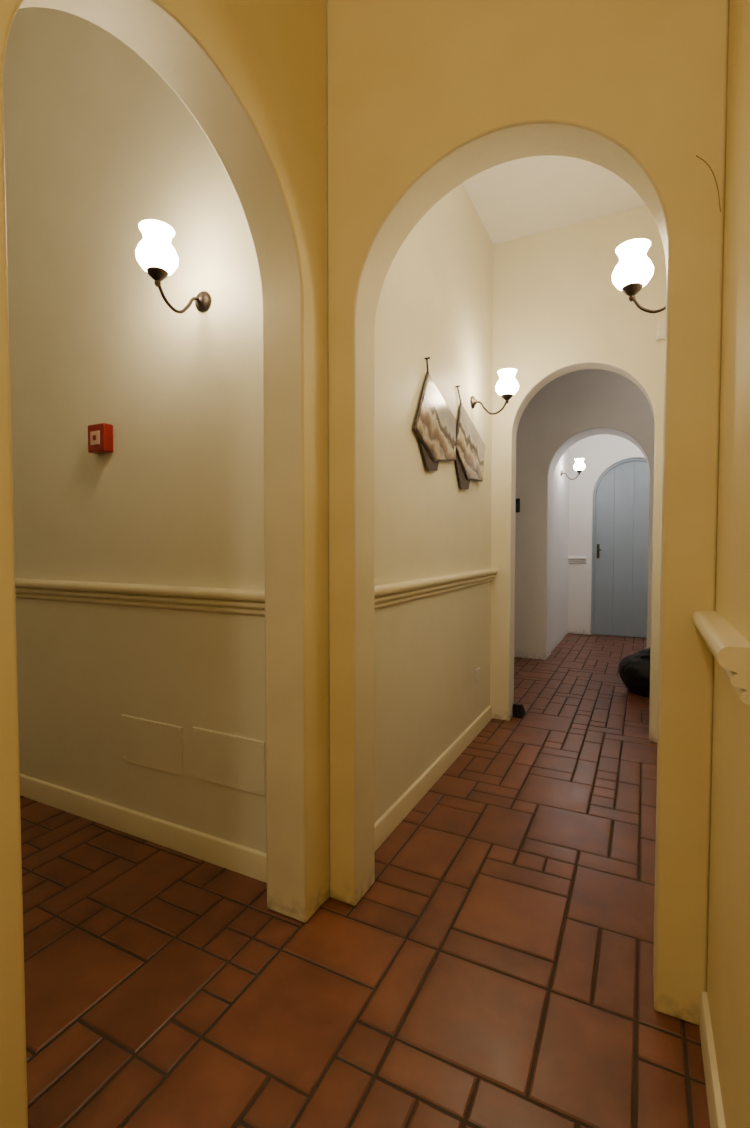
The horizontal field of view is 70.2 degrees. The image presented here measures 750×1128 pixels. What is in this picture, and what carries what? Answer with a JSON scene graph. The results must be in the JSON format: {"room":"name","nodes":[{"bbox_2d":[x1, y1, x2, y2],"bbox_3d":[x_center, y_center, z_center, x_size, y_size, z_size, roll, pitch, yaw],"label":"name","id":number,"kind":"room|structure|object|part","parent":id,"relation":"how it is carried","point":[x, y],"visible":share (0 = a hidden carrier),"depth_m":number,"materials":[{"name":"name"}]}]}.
{"room":"hallway","nodes":[
{"label":"hallway","id":0,"kind":"room"},
{"bbox_2d":[0,0,492,1127],"bbox_3d":[-0.471,-0.693,1.206,0.150,3.600,5.170,1,2,27],"label":"wall","id":1,"kind":"structure","parent":0,"point":[251,75],"depth_m":1.63,"materials":[{"name":"beige paint"}]},
{"bbox_2d":[375,705,491,850],"bbox_3d":[0.344,1.009,2.699,0.014,0.092,1.880,1,2,27],"label":"baseboard","id":2,"kind":"structure","parent":1,"relation":"attached to","point":[400,809],"depth_m":2.46,"materials":[{"name":"beige wood"}]},
{"bbox_2d":[413,357,455,470],"bbox_3d":[0.289,-0.681,2.518,0.029,0.512,0.564,1,2,27],"label":"picture","id":3,"kind":"object","parent":1,"relation":"attached to","point":[435,423],"visible":1,"depth_m":2.47,"materials":[{"name":"brown wood"}]},
{"bbox_2d":[416,375,455,459],"bbox_3d":[0.294,-0.673,2.517,0.018,0.380,0.536,1,2,27],"label":"print","id":4,"kind":"object","parent":3,"relation":"attached to","point":[435,422],"depth_m":2.48},
{"bbox_2d":[375,568,497,608],"bbox_3d":[0.358,0.102,2.659,0.047,0.090,1.880,1,2,27],"label":"chair rail","id":5,"kind":"object","parent":1,"relation":"attached to","point":[390,594],"visible":0.66,"depth_m":2.40,"materials":[{"name":"beige wood"}]},
{"bbox_2d":[455,385,484,488],"bbox_3d":[0.535,-0.676,3.007,0.029,0.537,0.609,1,2,27],"label":"picture","id":6,"kind":"object","parent":1,"relation":"attached to","point":[470,448],"visible":0.94,"depth_m":2.94,"materials":[{"name":"brown wood"}]},
{"bbox_2d":[456,406,484,479],"bbox_3d":[0.544,-0.666,3.013,0.018,0.379,0.560,1,2,27],"label":"print","id":7,"kind":"object","parent":6,"relation":"attached to","point":[470,448],"depth_m":2.94},
{"bbox_2d":[476,668,480,681],"bbox_3d":[0.631,0.674,3.259,0.014,0.070,0.080,1,2,27],"label":"electrical socket","id":8,"kind":"object","parent":1,"relation":"attached to","point":[478,671],"visible":1,"depth_m":3.24,"materials":[{"name":"white plastic"}]},
{"bbox_2d":[470,368,518,414],"bbox_3d":[0.676,-0.958,3.010,0.265,0.231,0.127,1,2,27],"label":"wall sconce","id":9,"kind":"object","parent":1,"relation":"attached to","point":[507,385],"visible":1,"depth_m":2.95,"materials":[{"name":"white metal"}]},
{"bbox_3d":[0.570,-0.930,3.064,0.029,0.072,0.072,1,2,27],"label":"wall plate","id":10,"kind":"part","parent":9,"relation":"part of","materials":[{"name":"brown metal"}]},
{"bbox_3d":[0.658,-0.888,3.021,0.187,0.090,0.011,1,2,27],"label":"arm","id":11,"kind":"part","parent":9,"relation":"part of","materials":[{"name":"brown metal"}]},
{"bbox_3d":[0.737,-1.006,2.977,0.128,0.134,0.127,1,2,27],"label":"lamp shade","id":12,"kind":"part","parent":9,"relation":"part of","materials":[{"name":"white glass"}]},
{"bbox_2d":[20,633,709,1127],"bbox_3d":[0.076,1.042,3.213,4.343,0.015,9.393,1,2,27],"label":"floor","id":13,"kind":"structure","parent":0,"point":[494,969],"depth_m":1.48,"materials":[{"name":"tile"}]},
{"bbox_2d":[513,703,524,717],"bbox_3d":[0.975,0.978,3.606,0.058,0.090,0.130,1,2,27],"label":"wedge","id":14,"kind":"object","parent":13,"relation":"on","point":[518,709],"visible":1,"depth_m":3.55,"materials":[{"name":"black rubber"}]},
{"bbox_2d":[618,647,650,697],"bbox_3d":[2.168,0.817,4.119,0.528,0.375,0.466,1,2,27],"label":"bag","id":15,"kind":"object","parent":13,"relation":"on","point":[634,669],"visible":0.41,"depth_m":4.04,"materials":[{"name":"fabric"}]},
{"bbox_3d":[2.123,0.723,4.020,0.252,0.081,0.063,1,2,27],"label":"handle","id":16,"kind":"part","parent":15,"relation":"part of","materials":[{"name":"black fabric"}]},
{"bbox_2d":[3,0,728,1025],"bbox_3d":[-0.769,-0.724,2.059,3.548,3.600,0.155,1,2,27],"label":"wall","id":17,"kind":"structure","parent":0,"point":[98,145],"depth_m":1.81,"materials":[{"name":"beige paint"}]},
{"bbox_2d":[88,423,112,453],"bbox_3d":[-1.091,-0.497,2.116,0.100,0.110,0.050,1,2,27],"label":"fire alarm","id":18,"kind":"object","parent":17,"relation":"attached to","point":[100,436],"visible":1,"depth_m":2.10,"materials":[{"name":"red plastic"}]},
{"bbox_3d":[-1.100,-0.495,2.098,0.052,0.054,0.005,1,2,27],"label":"glass plate","id":19,"kind":"part","parent":18,"relation":"part of","materials":[{"name":"white glass"}]},
{"bbox_2d":[15,578,264,616],"bbox_3d":[-1.350,0.116,2.269,2.350,0.090,0.047,1,2,27],"label":"trim rail","id":20,"kind":"object","parent":17,"relation":"attached to","point":[250,602],"visible":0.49,"depth_m":2.01,"materials":[{"name":"beige wood"}]},
{"bbox_2d":[19,773,266,882],"bbox_3d":[-1.342,1.022,2.316,2.350,0.092,0.014,1,2,27],"label":"baseboard","id":21,"kind":"structure","parent":17,"relation":"attached to","point":[252,863],"depth_m":2.07,"materials":[{"name":"beige wood"}]},
{"bbox_2d":[121,715,182,775],"bbox_3d":[-0.867,0.699,2.069,0.330,0.185,0.010,1,2,27],"label":"access panel","id":22,"kind":"object","parent":17,"relation":"attached to","point":[147,743],"visible":1,"depth_m":2.06,"materials":[{"name":"beige paint"}]},
{"bbox_2d":[135,219,210,313],"bbox_3d":[-0.662,-0.949,1.762,0.127,0.231,0.265,1,2,27],"label":"wall sconce","id":23,"kind":"object","parent":17,"relation":"attached to","point":[155,253],"visible":1,"depth_m":1.67,"materials":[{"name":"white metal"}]},
{"bbox_3d":[-0.693,-0.995,1.699,0.127,0.134,0.128,1,2,27],"label":"lamp shade","id":24,"kind":"part","parent":23,"relation":"part of","materials":[{"name":"white glass"}]},
{"bbox_3d":[-0.653,-0.879,1.782,0.011,0.090,0.187,1,2,27],"label":"arm","id":25,"kind":"part","parent":23,"relation":"part of","materials":[{"name":"brown metal"}]},
{"bbox_3d":[-0.609,-0.922,1.868,0.072,0.072,0.029,1,2,27],"label":"wall plate","id":26,"kind":"part","parent":23,"relation":"part of","materials":[{"name":"brown metal"}]},
{"bbox_2d":[192,727,264,795],"bbox_3d":[-0.524,0.697,1.895,0.330,0.188,0.010,1,2,27],"label":"access panel","id":27,"kind":"object","parent":17,"relation":"attached to","point":[236,762],"visible":1,"depth_m":1.89,"materials":[{"name":"beige paint"}]},
{"bbox_2d":[696,155,720,211],"bbox_3d":[0.756,-0.864,1.212,0.052,0.141,0.002,1,2,27],"label":"plaster crack","id":28,"kind":"object","parent":17,"relation":"attached to","point":[696,155],"visible":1,"depth_m":1.21,"materials":[{"name":"beige paint"}]},
{"bbox_2d":[463,156,645,243],"bbox_3d":[0.805,-2.065,2.356,1.288,0.100,1.880,1,2,27],"label":"ceiling","id":29,"kind":"structure","parent":0,"point":[519,198],"depth_m":2.94,"materials":[{"name":"white paint"}]},
{"bbox_2d":[551,448,569,651],"bbox_3d":[2.134,-0.499,6.274,0.100,2.850,1.450,1,2,27],"label":"wall","id":30,"kind":"structure","parent":0,"point":[560,550],"depth_m":6.25,"materials":[{"name":"white paint"}]},
{"bbox_2d":[560,458,584,479],"bbox_3d":[2.263,-1.079,6.105,0.265,0.231,0.127,1,2,27],"label":"wall sconce","id":31,"kind":"object","parent":30,"relation":"attached to","point":[579,465],"visible":1,"depth_m":6.04,"materials":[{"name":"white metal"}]},
{"bbox_3d":[2.324,-1.126,6.072,0.128,0.134,0.127,1,2,27],"label":"lamp shade","id":32,"kind":"part","parent":31,"relation":"part of","materials":[{"name":"white glass"}]},
{"bbox_2d":[490,205,665,742],"bbox_3d":[1.150,-0.560,3.367,2.500,3.180,0.140,1,2,27],"label":"wall","id":33,"kind":"structure","parent":0,"point":[558,309],"depth_m":3.26,"materials":[{"name":"beige paint"}]},
{"bbox_2d":[657,319,665,340],"bbox_3d":[1.617,-1.318,3.001,0.060,0.110,0.048,1,2,27],"label":"junction box","id":34,"kind":"object","parent":33,"relation":"attached to","point":[660,323],"visible":0.56,"depth_m":2.99,"materials":[{"name":"white plastic"}]},
{"bbox_2d":[514,369,654,659],"bbox_3d":[2.112,-0.513,5.276,2.500,2.950,0.350,1,2,27],"label":"wall","id":35,"kind":"structure","parent":0,"point":[575,406],"depth_m":5.29,"materials":[{"name":"white paint"}]},
{"bbox_2d":[516,498,519,511],"bbox_3d":[1.438,-0.593,5.408,0.055,0.140,0.022,1,2,27],"label":"light switch","id":36,"kind":"object","parent":35,"relation":"attached to","point":[517,499],"visible":0.62,"depth_m":5.40,"materials":[{"name":"black plastic"}]},
{"bbox_2d":[568,434,644,634],"bbox_3d":[3.216,-0.560,6.606,1.730,2.950,0.120,1,2,27],"label":"wall","id":37,"kind":"structure","parent":0,"point":[599,452],"depth_m":6.82,"materials":[{"name":"white paint"}]},
{"bbox_2d":[568,557,586,563],"bbox_3d":[2.594,-0.047,6.845,0.220,0.090,0.047,1,2,27],"label":"trim rail","id":38,"kind":"object","parent":37,"relation":"attached to","point":[571,560],"visible":1,"depth_m":6.84,"materials":[{"name":"white paint"}]},
{"bbox_2d":[591,458,645,634],"bbox_3d":[3.207,-0.196,6.634,0.940,2.220,0.080,1,2,27],"label":"frame","id":39,"kind":"object","parent":37,"relation":"attached to","point":[629,459],"visible":0.59,"depth_m":6.80,"materials":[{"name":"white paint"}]},
{"bbox_2d":[707,0,749,1127],"bbox_3d":[0.161,-0.644,-0.166,0.120,3.600,3.290,1,2,27],"label":"wall","id":40,"kind":"structure","parent":0,"point":[728,952],"depth_m":0.99,"materials":[{"name":"yellow paint"}]},
{"bbox_2d":[699,992,725,1127],"bbox_3d":[0.070,1.109,-0.136,0.014,0.092,3.150,1,2,27],"label":"baseboard","id":41,"kind":"structure","parent":40,"relation":"attached to","point":[715,1107],"depth_m":1.10,"materials":[{"name":"beige wood"}]},
{"bbox_2d":[692,610,749,704],"bbox_3d":[0.652,0.161,1.021,0.047,0.090,0.500,1,2,27],"label":"trim rail","id":42,"kind":"object","parent":40,"relation":"attached to","point":[731,650],"visible":1,"depth_m":0.82,"materials":[{"name":"beige wood"}]},
{"bbox_3d":[1.326,-0.467,2.149,0.120,3.080,1.880,1,2,27],"label":"wall","id":43,"kind":"structure","parent":0,"visible":0},
{"bbox_2d":[612,238,665,312],"bbox_3d":[0.930,-0.949,1.772,0.265,0.231,0.127,1,2,27],"label":"wall sconce","id":44,"kind":"object","parent":43,"relation":"attached to","point":[634,270],"visible":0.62,"depth_m":1.77,"materials":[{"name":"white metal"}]},
{"bbox_3d":[0.869,-0.999,1.801,0.128,0.134,0.127,1,2,27],"label":"lamp shade","id":45,"kind":"part","parent":44,"relation":"part of","materials":[{"name":"white glass"}]},
{"bbox_3d":[0.947,-0.879,1.766,0.187,0.090,0.011,1,2,27],"label":"arm","id":46,"kind":"part","parent":44,"relation":"part of","materials":[{"name":"brown metal"}]},
{"bbox_3d":[3.222,-0.197,6.663,0.940,2.220,0.025,1,2,27],"label":"back door","id":47,"kind":"structure","parent":0,"visible":0},
{"bbox_2d":[594,467,614,634],"bbox_3d":[2.912,-0.160,6.784,0.219,2.124,0.042,1,2,27],"label":"plank","id":48,"kind":"object","parent":47,"relation":"attached to","point":[605,494],"depth_m":6.77,"materials":[{"name":"blue paint"}]},
{"bbox_3d":[2.842,-0.162,6.800,0.030,0.180,0.008,1,2,27],"label":"handle","id":49,"kind":"part","parent":48,"relation":"part of","materials":[{"name":"black metal"}]},
{"bbox_2d":[612,461,634,636],"bbox_3d":[3.110,-0.186,6.686,0.219,2.184,0.035,1,2,27],"label":"plank","id":50,"kind":"object","parent":47,"relation":"attached to","point":[624,472],"visible":1,"depth_m":6.67,"materials":[{"name":"blue paint"}]},
{"bbox_2d":[632,460,649,637],"bbox_3d":[3.306,-0.183,6.587,0.219,2.184,0.035,1,2,27],"label":"plank","id":51,"kind":"object","parent":47,"relation":"attached to","point":[641,473],"visible":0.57,"depth_m":6.58,"materials":[{"name":"blue paint"}]}
]}

